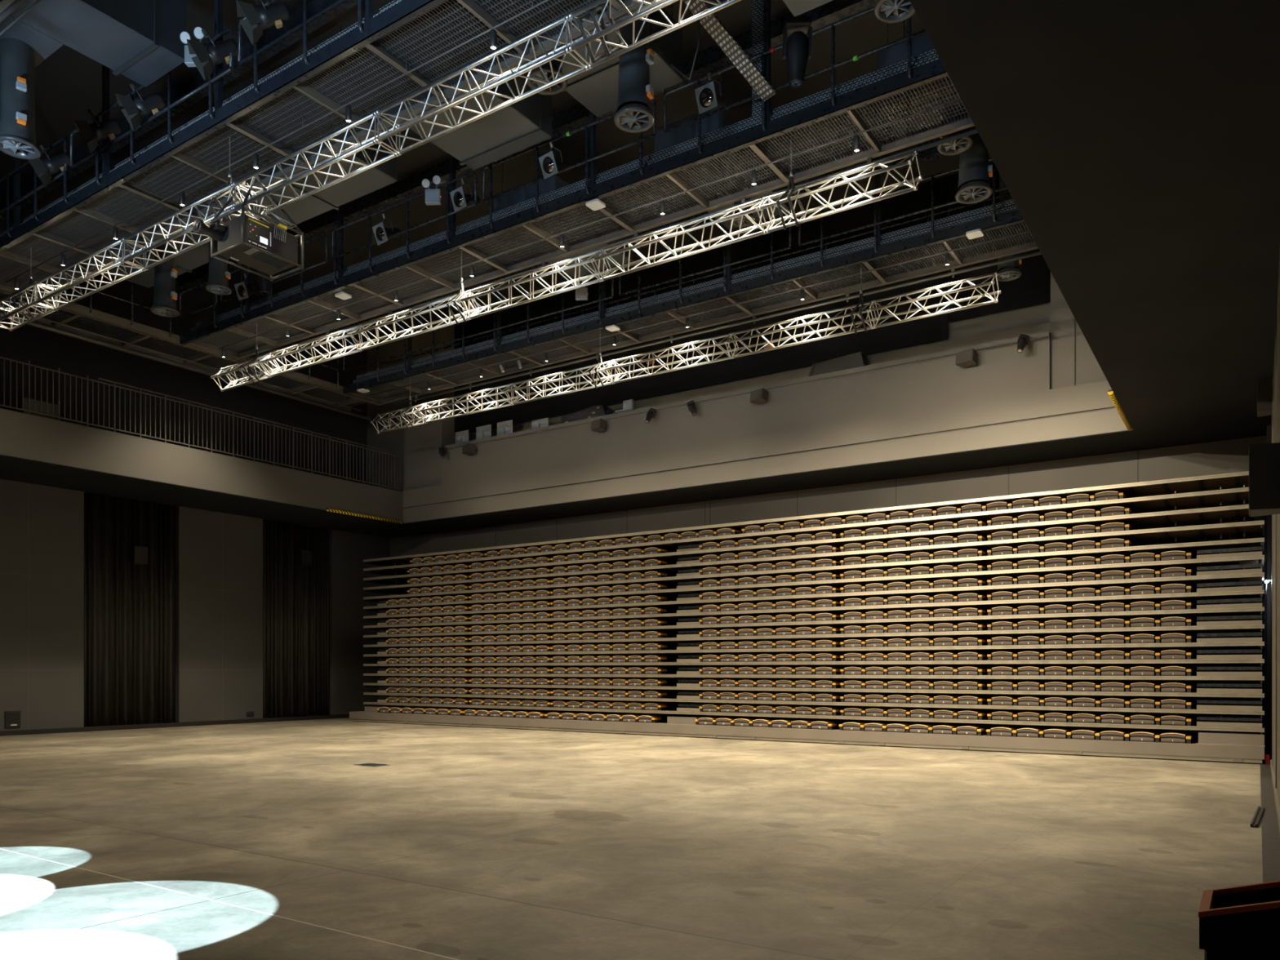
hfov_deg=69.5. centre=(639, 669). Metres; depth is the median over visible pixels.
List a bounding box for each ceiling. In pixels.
[0,0,992,346]
[0,0,1279,537]
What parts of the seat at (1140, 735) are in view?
armrest, backrest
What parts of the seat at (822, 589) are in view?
backrest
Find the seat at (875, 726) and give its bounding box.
[860,722,888,731]
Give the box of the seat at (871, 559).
[861,555,885,564]
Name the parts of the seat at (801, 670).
backrest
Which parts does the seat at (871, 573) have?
backrest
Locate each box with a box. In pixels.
[4,711,20,727]
[646,357,654,364]
[764,342,773,349]
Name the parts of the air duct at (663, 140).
hanger rod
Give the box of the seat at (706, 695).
[699,692,723,699]
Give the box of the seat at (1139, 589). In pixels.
[1124,585,1155,595]
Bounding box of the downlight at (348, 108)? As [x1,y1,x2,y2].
[345,104,351,123]
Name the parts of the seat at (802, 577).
backrest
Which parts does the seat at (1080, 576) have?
backrest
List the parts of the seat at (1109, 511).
backrest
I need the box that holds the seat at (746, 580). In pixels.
[734,577,757,585]
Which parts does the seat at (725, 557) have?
backrest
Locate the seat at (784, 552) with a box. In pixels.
[772,548,792,556]
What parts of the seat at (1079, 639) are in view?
backrest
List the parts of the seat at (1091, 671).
backrest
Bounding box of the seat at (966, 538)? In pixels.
[953,533,986,543]
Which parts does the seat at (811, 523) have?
backrest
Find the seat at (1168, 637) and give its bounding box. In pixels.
[1155,633,1192,643]
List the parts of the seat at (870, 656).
backrest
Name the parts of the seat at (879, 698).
backrest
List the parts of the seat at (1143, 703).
backrest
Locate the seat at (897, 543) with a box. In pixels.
[883,539,906,548]
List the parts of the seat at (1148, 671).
backrest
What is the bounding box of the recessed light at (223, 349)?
[222,347,225,357]
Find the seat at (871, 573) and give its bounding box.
[861,569,885,577]
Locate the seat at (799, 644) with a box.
[791,640,816,648]
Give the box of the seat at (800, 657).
[791,653,815,661]
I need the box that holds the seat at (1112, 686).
[1095,682,1126,691]
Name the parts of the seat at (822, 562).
backrest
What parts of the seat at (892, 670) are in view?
backrest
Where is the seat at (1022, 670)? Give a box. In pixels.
[1013,666,1043,675]
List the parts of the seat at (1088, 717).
backrest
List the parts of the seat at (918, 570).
backrest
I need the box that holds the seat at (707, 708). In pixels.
[699,704,724,711]
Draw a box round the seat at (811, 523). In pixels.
[800,520,822,528]
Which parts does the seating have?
step rail, step rail, step rail, support post, support post, support post, support post, support post, support post, support post, support post, support post, support post, support post, support post, support post, support post, support post, support post, support post, support post, step rail, step rail, step rail, step rail, step rail, step rail, step rail, step rail, step rail, step rail, step rail, step rail, step rail, step rail, support post, support post, support post, support post, support post, support post, support post, support post, support post, support post, support post, support post, support post, support post, support post, support post, support post, support post, support post, support post, support post, support post, support post, support post, support post, support post, support post, support post, support post, step rail, step rail, step rail, step rail, step rail, step rail, step rail, step rail, step rail, step rail, step rail, support post, support post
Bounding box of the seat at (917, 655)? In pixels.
[906,652,934,661]
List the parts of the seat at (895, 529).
backrest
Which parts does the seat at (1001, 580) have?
backrest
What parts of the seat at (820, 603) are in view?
backrest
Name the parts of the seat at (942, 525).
backrest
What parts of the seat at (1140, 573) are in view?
backrest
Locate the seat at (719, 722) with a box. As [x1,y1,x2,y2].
[712,717,738,725]
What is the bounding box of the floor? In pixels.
[0,717,1262,959]
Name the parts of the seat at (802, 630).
backrest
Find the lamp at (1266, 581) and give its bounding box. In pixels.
[1264,579,1271,598]
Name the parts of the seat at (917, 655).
backrest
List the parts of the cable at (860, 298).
chain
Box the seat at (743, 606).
[734,603,757,610]
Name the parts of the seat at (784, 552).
backrest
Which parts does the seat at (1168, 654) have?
backrest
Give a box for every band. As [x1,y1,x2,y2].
[769,47,774,53]
[853,54,858,61]
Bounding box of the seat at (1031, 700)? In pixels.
[1013,696,1043,706]
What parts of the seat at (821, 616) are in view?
backrest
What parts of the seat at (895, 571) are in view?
backrest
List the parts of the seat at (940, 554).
backrest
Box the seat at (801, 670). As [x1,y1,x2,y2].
[791,666,816,675]
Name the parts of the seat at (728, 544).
backrest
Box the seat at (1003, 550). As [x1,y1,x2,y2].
[986,546,1013,555]
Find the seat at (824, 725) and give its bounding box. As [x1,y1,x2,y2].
[807,720,837,729]
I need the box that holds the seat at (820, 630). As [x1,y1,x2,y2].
[811,626,840,634]
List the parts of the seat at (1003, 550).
backrest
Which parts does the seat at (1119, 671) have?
backrest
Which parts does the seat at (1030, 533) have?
backrest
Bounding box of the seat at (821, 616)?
[811,613,840,621]
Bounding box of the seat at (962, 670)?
[953,666,986,675]
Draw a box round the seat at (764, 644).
[753,640,776,648]
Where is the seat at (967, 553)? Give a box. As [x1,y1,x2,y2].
[953,548,986,558]
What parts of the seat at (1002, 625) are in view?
backrest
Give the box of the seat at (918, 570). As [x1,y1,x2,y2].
[906,566,929,575]
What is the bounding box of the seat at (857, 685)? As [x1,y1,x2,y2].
[840,680,866,688]
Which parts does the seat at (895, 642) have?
backrest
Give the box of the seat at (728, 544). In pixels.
[716,540,735,548]
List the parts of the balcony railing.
railing post, railing post, railing post, railing post, railing post, railing post, railing post, rail, railing post, railing post, handrail, railing post, railing post, railing post, railing post, railing post, railing post, railing post, railing post, railing post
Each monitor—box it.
[455,430,468,443]
[475,424,491,439]
[497,419,512,435]
[531,417,548,429]
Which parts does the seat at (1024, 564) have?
backrest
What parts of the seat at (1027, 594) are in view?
backrest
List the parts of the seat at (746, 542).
backrest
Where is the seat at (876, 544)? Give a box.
[861,541,885,550]
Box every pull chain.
[10,247,48,320]
[207,137,251,224]
[242,324,271,383]
[399,378,419,428]
[446,253,475,324]
[576,1,624,63]
[588,328,609,388]
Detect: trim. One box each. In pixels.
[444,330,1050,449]
[1260,751,1279,882]
[1266,306,1276,788]
[1270,759,1279,838]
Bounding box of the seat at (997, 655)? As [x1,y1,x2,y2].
[986,651,1017,660]
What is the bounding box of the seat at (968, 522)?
[953,519,986,528]
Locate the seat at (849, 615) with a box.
[840,612,865,620]
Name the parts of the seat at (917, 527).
backrest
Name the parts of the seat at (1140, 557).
backrest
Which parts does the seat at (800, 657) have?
backrest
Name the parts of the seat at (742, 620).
backrest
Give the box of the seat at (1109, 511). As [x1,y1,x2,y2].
[1095,506,1131,516]
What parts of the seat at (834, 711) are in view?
backrest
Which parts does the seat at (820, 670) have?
backrest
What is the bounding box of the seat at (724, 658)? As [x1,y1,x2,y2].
[716,654,739,662]
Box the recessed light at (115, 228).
[113,225,118,239]
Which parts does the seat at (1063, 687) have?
backrest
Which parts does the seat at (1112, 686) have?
backrest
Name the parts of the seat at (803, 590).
backrest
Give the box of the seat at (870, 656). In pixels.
[861,653,888,661]
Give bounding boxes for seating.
[349,471,1265,763]
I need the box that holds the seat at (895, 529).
[883,525,906,534]
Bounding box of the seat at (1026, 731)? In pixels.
[1012,727,1042,737]
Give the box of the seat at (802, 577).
[791,573,813,582]
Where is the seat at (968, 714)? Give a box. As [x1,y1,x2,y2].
[953,710,986,719]
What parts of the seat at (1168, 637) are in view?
backrest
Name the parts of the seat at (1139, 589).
backrest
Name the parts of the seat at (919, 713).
backrest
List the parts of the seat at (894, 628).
backrest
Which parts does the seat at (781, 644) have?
backrest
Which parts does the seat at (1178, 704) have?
backrest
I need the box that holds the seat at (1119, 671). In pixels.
[1095,666,1126,675]
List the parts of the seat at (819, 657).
backrest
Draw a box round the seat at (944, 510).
[932,506,957,515]
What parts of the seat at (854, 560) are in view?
backrest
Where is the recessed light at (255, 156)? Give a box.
[253,152,258,169]
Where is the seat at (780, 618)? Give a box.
[772,614,795,622]
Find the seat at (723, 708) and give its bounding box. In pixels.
[716,704,742,712]
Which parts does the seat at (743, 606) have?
backrest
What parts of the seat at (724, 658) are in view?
backrest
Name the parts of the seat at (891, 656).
backrest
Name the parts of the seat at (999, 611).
backrest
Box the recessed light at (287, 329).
[285,325,289,337]
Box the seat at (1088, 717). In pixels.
[1066,712,1097,723]
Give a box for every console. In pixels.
[560,404,613,423]
[808,351,868,376]
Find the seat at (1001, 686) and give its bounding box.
[986,681,1016,690]
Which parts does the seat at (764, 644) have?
backrest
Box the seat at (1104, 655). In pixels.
[1095,650,1126,659]
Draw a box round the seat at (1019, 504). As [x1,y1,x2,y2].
[1007,499,1035,509]
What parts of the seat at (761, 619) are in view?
backrest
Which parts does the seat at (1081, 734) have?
backrest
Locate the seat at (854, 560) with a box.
[840,556,863,565]
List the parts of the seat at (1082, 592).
backrest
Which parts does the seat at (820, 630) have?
backrest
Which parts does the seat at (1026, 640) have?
backrest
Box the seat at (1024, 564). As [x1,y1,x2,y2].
[1013,560,1040,568]
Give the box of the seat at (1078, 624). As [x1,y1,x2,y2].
[1066,619,1097,628]
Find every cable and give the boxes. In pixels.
[670,18,700,80]
[776,137,804,230]
[850,262,871,333]
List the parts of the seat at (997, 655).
backrest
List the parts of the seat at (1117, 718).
backrest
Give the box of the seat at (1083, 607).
[1066,603,1096,613]
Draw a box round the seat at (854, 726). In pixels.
[839,721,866,730]
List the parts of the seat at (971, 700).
backrest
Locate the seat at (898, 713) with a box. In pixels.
[883,708,911,717]
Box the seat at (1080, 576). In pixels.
[1066,572,1096,582]
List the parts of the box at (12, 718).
lid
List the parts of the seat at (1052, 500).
backrest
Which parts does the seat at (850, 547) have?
backrest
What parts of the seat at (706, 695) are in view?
backrest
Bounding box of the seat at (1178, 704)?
[1155,698,1192,709]
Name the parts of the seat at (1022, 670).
backrest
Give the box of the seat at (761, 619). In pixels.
[753,615,776,622]
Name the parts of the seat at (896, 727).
backrest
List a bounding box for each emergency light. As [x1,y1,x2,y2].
[179,26,204,66]
[422,175,440,205]
[573,279,588,300]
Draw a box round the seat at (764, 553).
[753,550,773,558]
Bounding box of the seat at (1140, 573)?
[1124,568,1155,578]
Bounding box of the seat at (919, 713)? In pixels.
[906,709,935,718]
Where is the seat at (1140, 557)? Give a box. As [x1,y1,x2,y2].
[1124,552,1155,563]
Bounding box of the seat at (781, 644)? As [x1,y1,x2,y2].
[772,640,795,648]
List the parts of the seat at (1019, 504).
backrest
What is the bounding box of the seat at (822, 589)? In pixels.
[811,586,840,594]
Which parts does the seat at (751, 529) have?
backrest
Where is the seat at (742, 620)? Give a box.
[734,615,757,623]
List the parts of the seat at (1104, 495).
backrest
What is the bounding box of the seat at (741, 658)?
[734,653,757,662]
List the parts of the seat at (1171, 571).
backrest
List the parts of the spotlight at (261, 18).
barn door, barn door, barn door, barn door, label plate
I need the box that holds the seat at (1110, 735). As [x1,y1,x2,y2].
[1094,729,1126,741]
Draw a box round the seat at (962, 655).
[953,652,986,660]
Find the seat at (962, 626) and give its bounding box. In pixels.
[953,622,986,631]
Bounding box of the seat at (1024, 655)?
[1013,651,1043,660]
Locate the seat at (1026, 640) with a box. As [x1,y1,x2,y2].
[1013,635,1042,644]
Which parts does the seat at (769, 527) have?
backrest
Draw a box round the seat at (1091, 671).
[1066,666,1097,675]
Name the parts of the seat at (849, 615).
backrest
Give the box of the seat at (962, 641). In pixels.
[953,637,986,645]
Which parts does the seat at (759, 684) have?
backrest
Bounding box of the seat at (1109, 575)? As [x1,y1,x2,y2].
[1095,570,1125,580]
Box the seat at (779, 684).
[772,680,795,688]
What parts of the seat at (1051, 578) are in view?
backrest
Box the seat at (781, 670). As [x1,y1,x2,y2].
[772,666,795,675]
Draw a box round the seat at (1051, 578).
[1040,573,1067,582]
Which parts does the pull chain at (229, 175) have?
chain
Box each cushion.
[698,720,713,724]
[702,683,717,687]
[702,695,717,699]
[702,707,717,711]
[716,721,731,725]
[717,532,732,536]
[720,544,735,548]
[720,557,735,560]
[720,569,735,573]
[720,582,735,586]
[720,595,735,598]
[720,607,735,611]
[720,620,735,623]
[720,632,735,636]
[720,645,735,648]
[720,657,735,662]
[720,671,735,674]
[720,683,735,687]
[720,695,735,699]
[720,708,735,712]
[734,722,750,726]
[738,542,754,546]
[738,555,754,559]
[738,568,754,572]
[738,581,754,585]
[738,594,754,597]
[738,606,754,610]
[738,619,754,623]
[738,632,754,635]
[738,644,754,648]
[738,657,754,662]
[738,671,754,674]
[738,683,754,687]
[738,696,754,700]
[738,708,754,713]
[745,529,761,533]
[752,722,768,727]
[757,541,773,545]
[757,554,773,558]
[757,567,773,571]
[757,580,773,583]
[757,593,773,596]
[757,606,773,609]
[757,618,773,622]
[757,631,773,635]
[757,644,773,648]
[757,657,773,662]
[757,671,773,674]
[757,683,773,687]
[757,696,773,700]
[757,709,773,713]
[764,527,781,531]
[772,723,788,728]
[776,539,792,543]
[776,552,792,556]
[776,565,792,569]
[776,578,792,582]
[776,591,792,595]
[776,605,792,608]
[776,618,792,622]
[776,631,792,635]
[776,644,792,648]
[776,657,792,661]
[776,671,792,675]
[776,684,792,688]
[776,697,792,701]
[776,710,792,714]
[784,525,800,529]
[791,724,808,728]
[795,537,812,542]
[795,551,812,555]
[795,564,812,568]
[795,577,812,582]
[795,591,812,595]
[795,604,812,608]
[795,617,812,622]
[795,631,812,635]
[795,644,812,648]
[795,657,812,661]
[795,671,812,675]
[795,684,812,688]
[795,697,812,701]
[795,710,812,715]
[804,524,821,528]
[811,724,828,729]
[816,536,833,540]
[816,549,833,553]
[816,563,833,567]
[816,576,833,580]
[816,590,833,594]
[816,603,833,607]
[816,617,833,621]
[816,630,833,634]
[816,644,833,648]
[816,657,833,661]
[816,671,833,675]
[816,684,833,688]
[816,697,833,702]
[816,711,833,715]
[825,521,842,525]
[843,725,861,730]
[844,533,862,537]
[844,547,862,551]
[844,561,862,565]
[844,574,862,578]
[844,588,862,592]
[844,602,862,606]
[844,616,862,620]
[844,630,862,633]
[844,643,862,647]
[844,657,862,661]
[844,671,862,675]
[844,684,862,688]
[844,697,862,702]
[844,711,862,715]
[846,520,864,524]
[864,726,883,731]
[866,532,884,536]
[866,546,884,550]
[866,560,884,564]
[866,573,884,577]
[866,587,884,591]
[866,601,884,605]
[866,615,884,619]
[866,629,884,633]
[866,643,884,647]
[866,657,884,661]
[866,671,884,675]
[866,684,884,688]
[866,697,884,702]
[866,711,884,716]
[867,517,886,521]
[887,727,906,732]
[888,529,906,534]
[888,544,906,548]
[888,558,906,562]
[888,572,906,576]
[888,586,906,590]
[888,600,906,604]
[888,614,906,618]
[888,628,906,632]
[888,642,906,646]
[888,657,906,661]
[888,671,906,675]
[888,684,906,688]
[888,698,906,703]
[888,712,906,717]
[890,515,909,519]
[909,728,928,733]
[911,528,929,532]
[911,542,929,546]
[911,556,929,560]
[911,570,929,575]
[911,585,929,589]
[911,599,929,604]
[911,613,929,617]
[911,627,929,632]
[911,642,929,646]
[911,656,929,661]
[911,671,929,675]
[911,684,929,689]
[911,698,929,703]
[911,713,929,718]
[913,513,933,517]
[933,525,954,530]
[933,540,954,544]
[933,555,954,559]
[933,569,954,573]
[933,583,954,588]
[933,598,954,602]
[933,613,954,617]
[933,627,954,631]
[933,641,954,646]
[933,656,954,660]
[933,671,954,675]
[933,684,954,689]
[933,699,954,704]
[933,714,954,719]
[933,728,952,734]
[937,511,957,515]
[957,729,977,735]
[958,524,978,528]
[958,538,978,542]
[958,553,978,557]
[958,568,978,572]
[958,582,978,586]
[958,597,978,601]
[958,612,978,616]
[958,626,978,631]
[958,641,978,645]
[958,656,978,660]
[958,671,978,675]
[958,685,978,689]
[958,699,978,705]
[958,714,978,719]
[961,508,982,513]
[986,506,1008,511]
[991,520,1013,525]
[991,536,1013,540]
[991,551,1013,555]
[991,565,1013,570]
[991,581,1013,585]
[991,595,1013,600]
[991,611,1013,615]
[991,626,1013,630]
[991,640,1013,645]
[991,656,1013,660]
[991,671,1013,675]
[991,685,1013,690]
[991,700,1013,705]
[991,715,1013,720]
[991,731,1013,736]
[1013,503,1035,508]
[1017,518,1040,523]
[1017,533,1040,538]
[1017,549,1040,553]
[1017,564,1040,568]
[1017,579,1040,584]
[1017,595,1040,599]
[1017,609,1040,614]
[1017,625,1040,630]
[1017,640,1040,644]
[1017,655,1040,660]
[1017,671,1040,675]
[1017,685,1040,690]
[1017,701,1040,706]
[1017,715,1040,721]
[1017,732,1039,737]
[1039,501,1062,506]
[1044,516,1067,520]
[1044,532,1067,536]
[1044,546,1067,551]
[1044,562,1067,567]
[1044,577,1067,582]
[1044,593,1067,598]
[1044,608,1067,613]
[1044,624,1067,629]
[1044,640,1067,644]
[1044,655,1067,660]
[1044,671,1067,675]
[1044,686,1067,691]
[1044,701,1067,706]
[1044,716,1067,722]
[1044,733,1066,738]
[1066,498,1090,503]
[1071,733,1095,739]
[1072,514,1096,519]
[1072,529,1096,534]
[1072,545,1096,550]
[1072,560,1096,565]
[1072,577,1096,581]
[1072,592,1096,597]
[1072,608,1096,613]
[1072,623,1096,628]
[1072,640,1096,644]
[1072,655,1096,659]
[1072,671,1096,675]
[1072,686,1096,691]
[1072,702,1096,706]
[1072,717,1096,723]
[1095,496,1119,501]
[1100,734,1124,741]
[1101,511,1125,516]
[1101,527,1125,532]
[1101,543,1125,548]
[1101,559,1125,564]
[1101,575,1125,580]
[1101,591,1125,595]
[1101,607,1125,612]
[1101,622,1125,627]
[1101,639,1125,644]
[1101,655,1125,659]
[1101,671,1125,675]
[1101,686,1125,691]
[1101,702,1125,707]
[1101,718,1125,724]
[1130,557,1155,562]
[1130,573,1155,578]
[1130,590,1155,595]
[1130,606,1155,611]
[1130,622,1155,626]
[1130,638,1155,643]
[1130,654,1155,659]
[1130,671,1155,675]
[1130,686,1155,692]
[1130,702,1155,708]
[1130,719,1155,724]
[1130,736,1155,742]
[1160,737,1186,742]
[1161,555,1186,560]
[1161,572,1186,577]
[1161,588,1186,593]
[1161,604,1186,609]
[1161,622,1186,626]
[1161,638,1186,643]
[1161,654,1186,659]
[1161,671,1186,675]
[1161,687,1186,692]
[1161,703,1186,709]
[1161,720,1186,725]
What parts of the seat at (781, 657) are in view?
backrest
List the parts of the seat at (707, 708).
backrest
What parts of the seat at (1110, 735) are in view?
backrest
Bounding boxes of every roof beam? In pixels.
[0,0,364,221]
[175,0,877,290]
[328,137,946,343]
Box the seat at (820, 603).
[811,599,840,607]
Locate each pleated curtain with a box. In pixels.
[84,492,175,727]
[262,520,328,718]
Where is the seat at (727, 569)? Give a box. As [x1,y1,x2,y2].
[716,565,735,573]
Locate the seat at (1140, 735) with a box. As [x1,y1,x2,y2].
[1124,730,1155,742]
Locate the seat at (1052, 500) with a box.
[1034,496,1062,506]
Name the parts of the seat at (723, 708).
backrest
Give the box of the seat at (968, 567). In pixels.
[953,563,986,573]
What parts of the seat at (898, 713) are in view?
backrest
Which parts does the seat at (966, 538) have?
backrest, armrest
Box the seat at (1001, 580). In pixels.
[986,576,1013,586]
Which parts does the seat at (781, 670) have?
backrest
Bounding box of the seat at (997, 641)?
[986,636,1017,645]
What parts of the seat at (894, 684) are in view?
backrest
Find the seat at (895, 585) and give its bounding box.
[883,582,908,591]
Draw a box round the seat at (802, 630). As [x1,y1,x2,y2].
[791,626,815,635]
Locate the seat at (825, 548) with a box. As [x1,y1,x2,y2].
[811,545,840,554]
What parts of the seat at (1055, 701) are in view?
backrest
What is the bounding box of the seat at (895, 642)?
[883,638,911,647]
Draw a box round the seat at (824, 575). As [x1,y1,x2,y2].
[811,572,840,581]
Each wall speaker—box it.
[130,546,147,564]
[462,443,476,455]
[591,418,606,432]
[750,387,768,404]
[955,348,977,368]
[1248,442,1279,516]
[1257,378,1271,417]
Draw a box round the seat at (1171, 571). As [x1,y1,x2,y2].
[1155,567,1192,577]
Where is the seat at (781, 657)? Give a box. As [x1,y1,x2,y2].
[772,653,795,661]
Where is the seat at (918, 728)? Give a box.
[905,724,933,733]
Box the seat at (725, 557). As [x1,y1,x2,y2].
[716,553,737,560]
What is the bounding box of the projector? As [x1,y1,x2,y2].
[192,176,303,280]
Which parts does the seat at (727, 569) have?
backrest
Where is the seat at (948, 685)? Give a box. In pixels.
[929,680,958,689]
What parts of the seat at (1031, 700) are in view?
backrest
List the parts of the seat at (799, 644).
backrest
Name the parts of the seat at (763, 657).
backrest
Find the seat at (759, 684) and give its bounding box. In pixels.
[753,680,777,687]
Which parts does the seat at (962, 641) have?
backrest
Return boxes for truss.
[0,0,741,331]
[210,149,923,391]
[369,271,1000,433]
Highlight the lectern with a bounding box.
[1198,880,1279,959]
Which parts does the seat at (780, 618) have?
backrest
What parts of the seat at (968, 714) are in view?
backrest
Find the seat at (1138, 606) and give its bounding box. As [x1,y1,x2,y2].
[1124,601,1155,611]
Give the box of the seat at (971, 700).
[953,695,986,705]
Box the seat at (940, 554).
[929,550,954,559]
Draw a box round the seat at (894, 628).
[883,624,911,632]
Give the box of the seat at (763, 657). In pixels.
[753,653,776,662]
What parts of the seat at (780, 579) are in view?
backrest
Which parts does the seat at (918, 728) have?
backrest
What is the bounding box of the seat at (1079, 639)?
[1066,635,1097,644]
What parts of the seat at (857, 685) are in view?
backrest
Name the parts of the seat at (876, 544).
backrest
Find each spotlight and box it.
[28,144,73,186]
[72,109,122,154]
[115,83,166,131]
[186,28,237,80]
[234,273,260,300]
[235,0,290,44]
[257,270,271,295]
[372,213,401,245]
[449,177,480,212]
[538,141,570,179]
[645,408,656,422]
[687,400,696,415]
[694,72,726,114]
[782,15,812,88]
[1016,333,1029,352]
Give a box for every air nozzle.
[0,37,40,159]
[150,244,179,317]
[204,236,231,294]
[527,56,567,95]
[613,15,654,133]
[729,177,755,226]
[874,0,915,23]
[937,105,973,155]
[955,126,992,204]
[996,173,1022,281]
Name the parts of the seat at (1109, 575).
backrest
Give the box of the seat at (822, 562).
[811,559,840,567]
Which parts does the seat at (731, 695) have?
backrest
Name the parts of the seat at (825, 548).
backrest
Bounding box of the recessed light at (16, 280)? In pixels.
[14,276,19,289]
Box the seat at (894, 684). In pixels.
[883,680,911,688]
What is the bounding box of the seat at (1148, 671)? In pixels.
[1124,666,1156,675]
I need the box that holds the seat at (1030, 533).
[1013,528,1040,538]
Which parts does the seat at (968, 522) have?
backrest, armrest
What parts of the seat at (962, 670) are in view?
backrest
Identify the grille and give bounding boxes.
[302,550,311,565]
[462,443,469,453]
[591,418,600,430]
[750,388,762,400]
[955,348,973,364]
[1248,445,1250,515]
[1257,379,1257,416]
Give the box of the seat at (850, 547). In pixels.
[840,543,863,551]
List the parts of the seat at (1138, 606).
backrest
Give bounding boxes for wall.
[0,217,390,731]
[0,408,403,520]
[367,178,1050,508]
[390,435,1266,751]
[403,337,1127,523]
[404,401,455,490]
[1050,272,1106,389]
[1271,254,1279,804]
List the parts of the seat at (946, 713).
backrest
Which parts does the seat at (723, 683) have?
backrest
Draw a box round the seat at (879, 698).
[861,694,888,702]
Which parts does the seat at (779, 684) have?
backrest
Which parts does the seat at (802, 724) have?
backrest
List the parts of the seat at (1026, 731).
backrest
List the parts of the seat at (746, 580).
backrest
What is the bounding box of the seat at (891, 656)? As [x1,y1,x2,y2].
[883,653,911,661]
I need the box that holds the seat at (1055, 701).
[1040,697,1070,706]
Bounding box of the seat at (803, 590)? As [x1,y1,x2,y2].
[791,586,815,595]
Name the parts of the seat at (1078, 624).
backrest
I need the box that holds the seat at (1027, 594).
[1013,590,1040,599]
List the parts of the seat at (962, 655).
backrest, armrest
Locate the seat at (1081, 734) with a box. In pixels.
[1066,728,1097,739]
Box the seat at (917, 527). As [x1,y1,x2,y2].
[906,523,930,533]
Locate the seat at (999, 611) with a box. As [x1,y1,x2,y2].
[986,606,1015,615]
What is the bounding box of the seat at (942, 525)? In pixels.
[929,521,954,530]
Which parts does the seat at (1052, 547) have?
backrest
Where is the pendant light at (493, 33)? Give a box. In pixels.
[489,28,496,49]
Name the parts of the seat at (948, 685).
backrest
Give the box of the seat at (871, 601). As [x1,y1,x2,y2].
[861,597,885,605]
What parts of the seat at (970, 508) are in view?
backrest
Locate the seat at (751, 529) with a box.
[741,525,762,533]
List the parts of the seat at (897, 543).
backrest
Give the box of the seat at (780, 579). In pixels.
[772,574,795,582]
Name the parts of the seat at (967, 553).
backrest, armrest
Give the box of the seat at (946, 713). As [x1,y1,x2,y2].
[929,709,958,719]
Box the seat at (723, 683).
[716,680,740,687]
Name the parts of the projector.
underside plate, tube frame, casing, control panel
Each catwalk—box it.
[0,0,41,35]
[0,0,653,299]
[0,278,380,420]
[178,0,977,360]
[342,102,1041,405]
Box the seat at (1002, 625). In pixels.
[986,621,1014,630]
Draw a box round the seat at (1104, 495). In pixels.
[1089,491,1125,501]
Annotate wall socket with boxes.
[246,711,254,716]
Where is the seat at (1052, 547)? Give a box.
[1040,542,1067,552]
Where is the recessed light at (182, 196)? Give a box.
[179,191,185,206]
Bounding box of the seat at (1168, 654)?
[1155,649,1192,659]
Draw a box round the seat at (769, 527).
[760,523,781,532]
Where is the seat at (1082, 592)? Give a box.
[1066,587,1096,597]
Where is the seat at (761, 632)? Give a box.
[753,627,776,635]
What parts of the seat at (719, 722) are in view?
backrest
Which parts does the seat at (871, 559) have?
backrest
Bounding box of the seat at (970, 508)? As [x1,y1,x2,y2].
[956,504,982,513]
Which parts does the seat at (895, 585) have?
backrest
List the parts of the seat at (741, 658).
backrest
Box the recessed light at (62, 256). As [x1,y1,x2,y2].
[60,253,65,266]
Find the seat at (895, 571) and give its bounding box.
[883,568,906,577]
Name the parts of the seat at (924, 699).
backrest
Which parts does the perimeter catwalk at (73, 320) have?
railing post, rail, railing post, railing post, rail, railing post, rail, railing post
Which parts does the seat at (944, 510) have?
backrest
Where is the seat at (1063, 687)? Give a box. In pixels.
[1040,681,1070,691]
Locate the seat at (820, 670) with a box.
[811,666,840,675]
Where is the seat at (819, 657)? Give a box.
[811,653,840,661]
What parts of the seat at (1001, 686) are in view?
backrest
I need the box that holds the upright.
[751,0,763,123]
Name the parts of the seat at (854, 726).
backrest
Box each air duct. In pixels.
[0,15,63,66]
[8,0,186,87]
[99,26,397,288]
[361,0,551,169]
[493,106,632,277]
[506,0,683,116]
[654,48,791,229]
[782,0,833,17]
[877,20,962,137]
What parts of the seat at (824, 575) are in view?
backrest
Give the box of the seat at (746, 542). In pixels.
[734,538,754,546]
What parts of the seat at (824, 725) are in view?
backrest, armrest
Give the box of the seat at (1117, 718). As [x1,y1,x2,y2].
[1095,713,1126,724]
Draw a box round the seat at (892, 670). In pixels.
[883,666,911,675]
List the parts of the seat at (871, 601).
backrest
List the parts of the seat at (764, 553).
backrest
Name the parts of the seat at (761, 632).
backrest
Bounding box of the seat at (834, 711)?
[811,706,840,715]
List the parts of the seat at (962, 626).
backrest, armrest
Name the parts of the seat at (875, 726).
backrest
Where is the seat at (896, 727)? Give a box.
[882,723,911,732]
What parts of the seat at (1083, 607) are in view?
backrest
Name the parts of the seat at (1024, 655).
backrest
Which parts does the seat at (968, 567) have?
backrest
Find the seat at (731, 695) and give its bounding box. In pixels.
[716,692,740,699]
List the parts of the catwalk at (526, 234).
railing post, railing post, railing post, railing post, railing post, railing post, railing post, railing post, railing post, railing post, railing post, railing post, railing post, railing post, railing post, railing post, railing post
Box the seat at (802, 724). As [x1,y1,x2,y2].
[787,720,814,728]
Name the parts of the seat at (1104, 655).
backrest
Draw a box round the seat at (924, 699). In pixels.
[906,694,934,703]
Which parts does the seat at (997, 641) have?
backrest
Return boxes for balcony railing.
[0,356,400,490]
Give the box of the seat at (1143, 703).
[1124,697,1156,708]
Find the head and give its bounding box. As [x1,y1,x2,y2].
[438,445,447,458]

